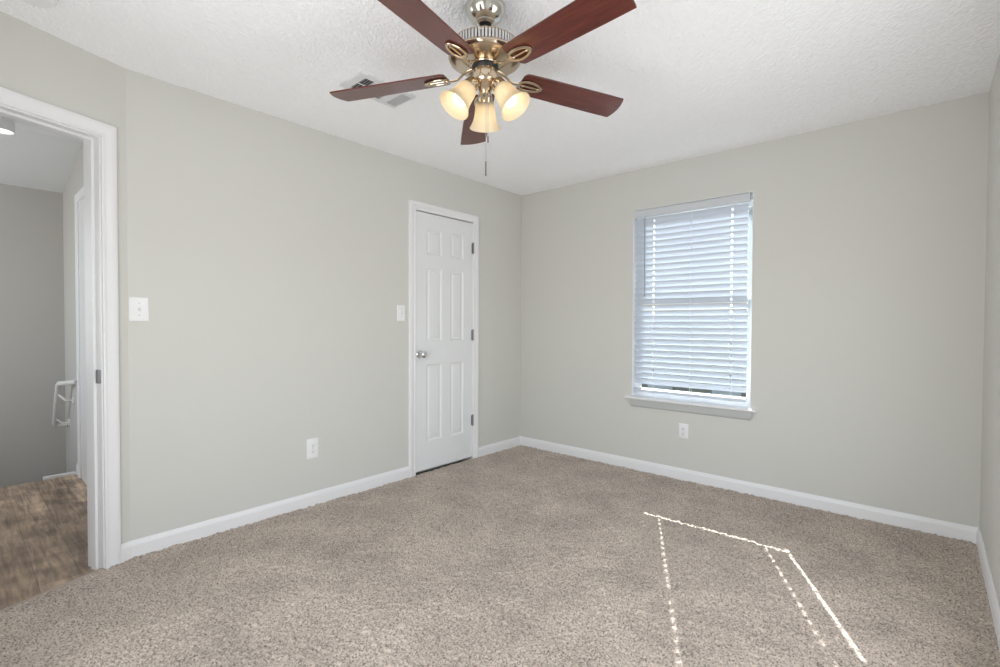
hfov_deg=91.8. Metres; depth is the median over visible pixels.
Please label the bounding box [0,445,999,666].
floor
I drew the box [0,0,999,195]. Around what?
ceiling
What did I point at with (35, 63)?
wall
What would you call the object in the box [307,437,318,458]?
wall outlet
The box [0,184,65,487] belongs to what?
wall
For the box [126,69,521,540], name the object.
wall
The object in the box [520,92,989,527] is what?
wall
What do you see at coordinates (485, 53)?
ceiling fan
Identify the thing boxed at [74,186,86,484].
trim
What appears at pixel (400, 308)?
light switch
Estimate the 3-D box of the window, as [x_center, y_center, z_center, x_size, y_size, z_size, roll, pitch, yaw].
[1.467,-0.239,3.724,1.035,1.683,0.213,1,1,41]
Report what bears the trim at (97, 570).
on the floor at (517, 556)
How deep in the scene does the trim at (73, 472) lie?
3.73 m
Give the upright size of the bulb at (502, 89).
0.122 m
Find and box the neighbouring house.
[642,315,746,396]
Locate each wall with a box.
[0,11,129,543]
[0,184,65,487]
[63,141,83,472]
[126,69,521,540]
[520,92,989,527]
[980,53,999,606]
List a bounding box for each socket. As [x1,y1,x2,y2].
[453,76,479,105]
[478,93,491,101]
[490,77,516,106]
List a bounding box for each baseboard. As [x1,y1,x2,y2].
[121,541,131,562]
[131,466,408,557]
[478,436,520,456]
[521,436,977,543]
[976,528,999,651]
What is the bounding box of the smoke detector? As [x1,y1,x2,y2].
[22,0,57,8]
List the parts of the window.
sill, sash, sash, outside casing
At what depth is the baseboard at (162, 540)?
2.89 m
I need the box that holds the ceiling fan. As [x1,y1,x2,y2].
[330,0,636,175]
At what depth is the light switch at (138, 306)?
2.45 m
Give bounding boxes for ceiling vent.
[340,71,415,107]
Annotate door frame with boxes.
[0,86,120,569]
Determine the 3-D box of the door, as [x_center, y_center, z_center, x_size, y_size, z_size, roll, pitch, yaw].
[-0.436,0.065,4.003,0.102,2.039,0.639,1,1,41]
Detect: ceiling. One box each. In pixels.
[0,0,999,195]
[0,120,82,192]
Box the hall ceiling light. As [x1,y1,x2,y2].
[0,115,15,134]
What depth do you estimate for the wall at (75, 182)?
3.97 m
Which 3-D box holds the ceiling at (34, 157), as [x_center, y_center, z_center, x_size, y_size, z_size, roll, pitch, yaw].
[-3.231,-1.308,2.399,3.371,0.307,2.150,1,1,41]
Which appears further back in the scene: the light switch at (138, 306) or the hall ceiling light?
the hall ceiling light
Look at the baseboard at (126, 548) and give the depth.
2.41 m
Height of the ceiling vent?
0.016 m
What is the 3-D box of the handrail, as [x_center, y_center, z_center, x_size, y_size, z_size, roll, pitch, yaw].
[-3.538,0.576,3.942,0.512,0.431,0.118,1,1,41]
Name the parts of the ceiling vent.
louvre panel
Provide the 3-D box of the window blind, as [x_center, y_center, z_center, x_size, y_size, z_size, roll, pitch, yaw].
[1.429,-0.250,3.700,0.872,1.481,0.075,1,1,41]
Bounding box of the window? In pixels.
[624,191,757,419]
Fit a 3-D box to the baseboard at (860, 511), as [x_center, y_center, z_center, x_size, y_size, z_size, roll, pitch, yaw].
[1.402,1.080,3.701,3.219,0.092,0.014,1,1,41]
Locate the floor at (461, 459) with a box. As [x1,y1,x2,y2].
[416,459,463,473]
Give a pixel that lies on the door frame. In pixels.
(99, 138)
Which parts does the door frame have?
strike plate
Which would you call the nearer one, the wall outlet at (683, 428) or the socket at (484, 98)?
the socket at (484, 98)
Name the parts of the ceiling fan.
blade, blade, lamp shade, blade, lamp shade, lamp shade, blade, blade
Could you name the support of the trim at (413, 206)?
attached to the wall at (268, 254)
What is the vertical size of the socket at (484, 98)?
0.122 m
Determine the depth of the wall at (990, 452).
2.29 m
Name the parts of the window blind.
ladder cord, ladder cord, rail, ladder cord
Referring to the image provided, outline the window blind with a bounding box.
[633,193,750,401]
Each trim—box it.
[0,568,104,611]
[43,471,75,479]
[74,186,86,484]
[408,199,478,477]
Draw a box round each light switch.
[129,297,148,320]
[397,305,404,320]
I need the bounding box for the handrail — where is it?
[52,380,76,426]
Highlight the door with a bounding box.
[416,211,473,471]
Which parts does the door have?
knob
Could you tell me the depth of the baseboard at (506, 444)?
4.52 m
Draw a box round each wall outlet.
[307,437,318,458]
[678,423,687,438]

